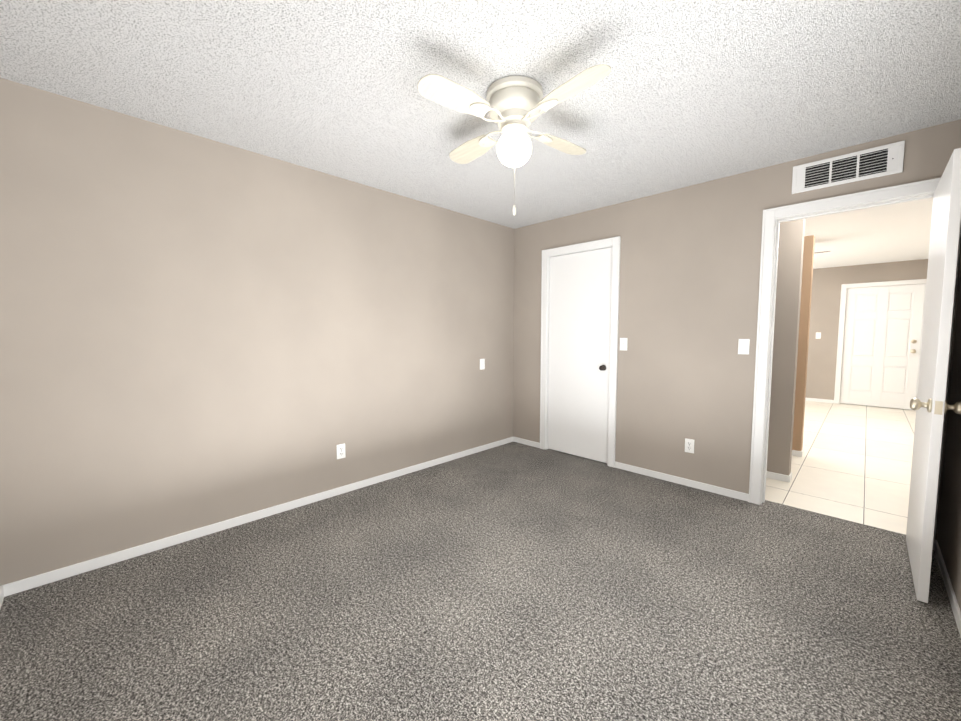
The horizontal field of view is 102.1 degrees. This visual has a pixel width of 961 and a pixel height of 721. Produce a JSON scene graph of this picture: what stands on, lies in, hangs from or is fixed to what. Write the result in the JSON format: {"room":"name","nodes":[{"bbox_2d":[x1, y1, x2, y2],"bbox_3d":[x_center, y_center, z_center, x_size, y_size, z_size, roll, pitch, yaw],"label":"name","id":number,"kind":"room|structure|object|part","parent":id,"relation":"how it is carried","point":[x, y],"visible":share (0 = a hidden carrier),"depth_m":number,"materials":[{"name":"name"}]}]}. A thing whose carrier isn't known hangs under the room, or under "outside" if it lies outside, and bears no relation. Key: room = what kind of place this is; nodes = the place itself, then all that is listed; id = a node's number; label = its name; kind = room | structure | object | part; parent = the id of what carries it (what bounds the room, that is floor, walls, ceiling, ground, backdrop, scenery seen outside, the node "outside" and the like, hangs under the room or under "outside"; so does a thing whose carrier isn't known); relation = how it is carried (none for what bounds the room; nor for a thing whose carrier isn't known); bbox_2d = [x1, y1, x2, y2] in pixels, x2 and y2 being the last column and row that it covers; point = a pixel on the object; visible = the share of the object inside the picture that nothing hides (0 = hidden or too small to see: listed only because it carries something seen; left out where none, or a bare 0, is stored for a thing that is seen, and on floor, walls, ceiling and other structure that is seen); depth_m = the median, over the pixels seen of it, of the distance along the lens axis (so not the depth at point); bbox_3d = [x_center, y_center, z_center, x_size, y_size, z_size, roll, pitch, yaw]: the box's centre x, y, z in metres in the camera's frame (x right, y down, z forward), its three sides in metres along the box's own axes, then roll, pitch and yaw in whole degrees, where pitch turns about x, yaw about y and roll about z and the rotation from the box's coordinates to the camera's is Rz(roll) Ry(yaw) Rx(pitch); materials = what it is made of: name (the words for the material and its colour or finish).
{"room":"empty bedroom","nodes":[
{"label":"empty bedroom","id":0,"kind":"room"},
{"bbox_2d":[0,584,7,607],"bbox_3d":[-1.152,1.189,0.727,3.180,0.058,0.011,4,6,45],"label":"baseboard","id":1,"kind":"structure","parent":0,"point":[4,588],"depth_m":1.86,"materials":[{"name":"white wood"}]},
{"bbox_2d":[0,78,513,585],"bbox_3d":[-1.003,-0.177,3.167,0.120,2.440,4.047,4,6,45],"label":"wall","id":2,"kind":"structure","parent":0,"point":[196,332],"depth_m":2.39,"materials":[{"name":"beige paint"}]},
{"bbox_2d":[8,437,511,595],"bbox_3d":[-0.955,1.014,3.204,0.014,0.058,3.807,4,6,45],"label":"baseboard","id":3,"kind":"structure","parent":2,"relation":"attached to","point":[15,587],"depth_m":2.45,"materials":[{"name":"white wood"}]},
{"bbox_2d":[337,443,345,458],"bbox_3d":[-1.094,0.713,3.047,0.009,0.114,0.070,4,6,45],"label":"outlet","id":4,"kind":"object","parent":2,"relation":"attached to","point":[339,450],"visible":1,"depth_m":3.04,"materials":[{"name":"white plastic"}]},
{"bbox_2d":[480,359,484,369],"bbox_3d":[0.023,0.039,4.117,0.017,0.114,0.070,4,6,45],"label":"light switch","id":5,"kind":"object","parent":2,"relation":"attached to","point":[482,364],"visible":1,"depth_m":4.12,"materials":[{"name":"white plastic"}]},
{"bbox_2d":[0,442,960,720],"bbox_3d":[0.185,1.153,2.074,3.475,0.060,4.047,4,6,45],"label":"floor carpet","id":6,"kind":"object","parent":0,"point":[514,582],"visible":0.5,"depth_m":1.74,"materials":[{"name":"grey carpet"}]},
{"bbox_2d":[0,0,960,268],"bbox_3d":[1.881,-1.540,4.431,5.490,0.100,10.040,4,6,45],"label":"ceiling","id":7,"kind":"structure","parent":0,"point":[684,93],"depth_m":1.82,"materials":[{"name":"white paint"}]},
{"bbox_2d":[417,64,610,214],"bbox_3d":[0.167,-1.029,1.926,0.784,0.565,0.784,0,4,7],"label":"fan","id":8,"kind":"object","parent":7,"relation":"hanging from","point":[513,106],"visible":1,"depth_m":1.81,"materials":[{"name":"white"}]},
{"bbox_3d":[0.167,-1.051,1.925,0.172,0.170,0.172,4,6,45],"label":"globe","id":9,"kind":"part","parent":8,"relation":"part of","materials":[{"name":"white glass"}]},
{"bbox_2d":[513,119,960,539],"bbox_3d":[1.571,-0.192,3.373,3.235,2.440,0.120,4,6,45],"label":"wall","id":10,"kind":"structure","parent":0,"point":[690,258],"depth_m":3.16,"materials":[{"name":"beige paint"}]},
{"bbox_2d":[512,437,539,447],"bbox_3d":[0.530,0.929,4.400,0.365,0.058,0.011,4,6,45],"label":"baseboard","id":11,"kind":"structure","parent":10,"relation":"attached to","point":[514,439],"depth_m":4.40,"materials":[{"name":"white wood"}]},
{"bbox_2d":[548,247,611,462],"bbox_3d":[0.971,-0.046,3.905,0.702,2.049,0.092,4,6,45],"label":"closet door","id":12,"kind":"structure","parent":10,"relation":"in","point":[579,338],"depth_m":3.89,"materials":[{"name":"white paint"}]},
{"bbox_3d":[1.161,0.071,3.700,0.056,0.056,0.057,4,6,45],"label":"knob","id":13,"kind":"part","parent":12,"relation":"part of","materials":[{"name":"brown metal"}]},
{"bbox_2d":[540,236,620,467],"bbox_3d":[1.010,-0.053,3.944,0.746,2.083,0.122,4,6,45],"label":"door frame","id":14,"kind":"structure","parent":10,"relation":"attached to","point":[548,332],"depth_m":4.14,"materials":[{"name":"white wood"}]},
{"bbox_2d":[620,338,627,350],"bbox_3d":[1.304,-0.149,3.545,0.070,0.114,0.019,4,6,45],"label":"light switch","id":15,"kind":"object","parent":10,"relation":"attached to","point":[623,343],"visible":1,"depth_m":3.55,"materials":[{"name":"white plastic"}]},
{"bbox_2d":[615,461,748,501],"bbox_3d":[1.644,1.008,3.293,1.060,0.058,0.011,4,6,45],"label":"baseboard","id":16,"kind":"structure","parent":10,"relation":"attached to","point":[699,485],"depth_m":3.23,"materials":[{"name":"white wood"}]},
{"bbox_2d":[685,438,693,452],"bbox_3d":[1.720,0.703,3.196,0.070,0.114,0.009,4,6,45],"label":"outlet","id":17,"kind":"object","parent":10,"relation":"attached to","point":[690,446],"visible":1,"depth_m":3.19,"materials":[{"name":"white plastic"}]},
{"bbox_2d":[738,339,749,353],"bbox_3d":[1.960,-0.103,2.893,0.070,0.114,0.019,4,6,45],"label":"light switch","id":18,"kind":"object","parent":10,"relation":"attached to","point":[744,346],"visible":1,"depth_m":2.89,"materials":[{"name":"white plastic"}]},
{"bbox_2d":[792,140,904,193],"bbox_3d":[2.311,-1.216,2.469,0.515,0.180,0.011,4,6,45],"label":"air vent","id":19,"kind":"object","parent":10,"relation":"in","point":[880,161],"visible":1,"depth_m":2.45,"materials":[{"name":"white metal"}]},
{"bbox_2d":[748,177,960,549],"bbox_3d":[2.380,0.016,2.565,0.910,2.140,0.143,4,6,45],"label":"door frame","id":20,"kind":"structure","parent":10,"relation":"attached to","point":[767,248],"depth_m":2.76,"materials":[{"name":"white wood"}]},
{"bbox_2d":[906,148,960,602],"bbox_3d":[2.332,0.088,2.010,0.169,2.050,0.753,4,6,45],"label":"bedroom door","id":21,"kind":"structure","parent":10,"relation":"in","point":[940,283],"depth_m":1.81,"materials":[{"name":"white paint"}]},
{"bbox_3d":[2.073,0.208,1.829,0.067,0.066,0.066,4,6,45],"label":"knob","id":22,"kind":"part","parent":21,"relation":"part of","materials":[{"name":"gold metal"}]},
{"bbox_2d":[934,401,942,414],"bbox_3d":[2.066,0.213,1.751,0.023,0.060,0.002,4,6,45],"label":"latch plate","id":23,"kind":"object","parent":21,"relation":"attached to","point":[938,407],"depth_m":1.75,"materials":[{"name":"gold metal"}]},
{"bbox_3d":[2.145,0.213,1.758,0.067,0.066,0.066,4,6,45],"label":"knob","id":24,"kind":"part","parent":21,"relation":"part of","materials":[{"name":"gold metal"}]},
{"bbox_2d":[767,219,804,475],"bbox_3d":[1.223,-0.285,4.696,4.070,2.440,0.120,4,6,45],"label":"wall","id":25,"kind":"structure","parent":0,"point":[786,323],"depth_m":3.28,"materials":[{"name":"beige paint"}]},
{"bbox_2d":[766,471,791,482],"bbox_3d":[1.190,0.905,4.738,4.081,0.058,0.038,4,6,45],"label":"baseboard","id":26,"kind":"structure","parent":25,"relation":"attached to","point":[778,476],"depth_m":3.34,"materials":[{"name":"white wood"}]},
{"bbox_2d":[792,235,814,450],"bbox_3d":[1.890,-0.229,5.378,4.060,2.230,0.120,4,6,45],"label":"wall","id":27,"kind":"structure","parent":0,"point":[804,328],"depth_m":3.93,"materials":[{"name":"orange paint"}]},
{"bbox_2d":[792,450,803,456],"bbox_3d":[1.848,0.858,5.404,4.071,0.058,0.011,4,6,45],"label":"baseboard","id":28,"kind":"structure","parent":27,"relation":"attached to","point":[794,453],"depth_m":4.00,"materials":[{"name":"white wood"}]},
{"bbox_2d":[765,401,915,534],"bbox_3d":[3.309,0.873,6.038,5.490,0.060,5.993,4,6,45],"label":"floor","id":29,"kind":"structure","parent":0,"point":[853,463],"depth_m":3.69,"materials":[{"name":"beige tile"}]},
{"bbox_2d":[805,259,927,399],"bbox_3d":[5.382,-0.521,8.025,5.490,2.440,0.120,4,6,45],"label":"wall","id":30,"kind":"structure","parent":0,"point":[827,283],"depth_m":7.01,"materials":[{"name":"beige paint"}]},
{"bbox_2d":[816,332,820,338],"bbox_3d":[6.194,-0.457,7.120,0.070,0.114,0.019,4,6,45],"label":"light switch","id":31,"kind":"object","parent":30,"relation":"attached to","point":[818,335],"visible":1,"depth_m":7.12,"materials":[{"name":"white plastic"}]},
{"bbox_2d":[805,398,833,402],"bbox_3d":[4.932,0.642,8.464,4.110,0.058,0.011,4,6,45],"label":"baseboard","id":32,"kind":"structure","parent":30,"relation":"attached to","point":[806,399],"depth_m":7.15,"materials":[{"name":"white wood"}]},
{"bbox_2d":[834,279,926,410],"bbox_3d":[6.802,-0.263,6.610,1.060,2.125,0.143,4,6,45],"label":"door frame","id":33,"kind":"structure","parent":30,"relation":"attached to","point":[844,287],"depth_m":6.85,"materials":[{"name":"white wood"}]},
{"bbox_2d":[840,284,924,409],"bbox_3d":[6.768,-0.228,6.578,0.904,2.035,0.112,4,6,45],"label":"front door","id":34,"kind":"structure","parent":30,"relation":"in","point":[881,351],"depth_m":6.57,"materials":[{"name":"white paint"}]},
{"bbox_2d":[937,269,960,610],"bbox_3d":[1.374,-0.010,0.805,0.120,2.440,4.047,4,6,45],"label":"wall","id":35,"kind":"structure","parent":0,"point":[949,535],"depth_m":2.03,"materials":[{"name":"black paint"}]},
{"bbox_2d":[934,540,960,636],"bbox_3d":[1.326,1.174,0.936,0.014,0.058,3.807,4,6,45],"label":"baseboard","id":36,"kind":"structure","parent":35,"relation":"attached to","point":[951,595],"depth_m":1.87,"materials":[{"name":"white wood"}]}
]}

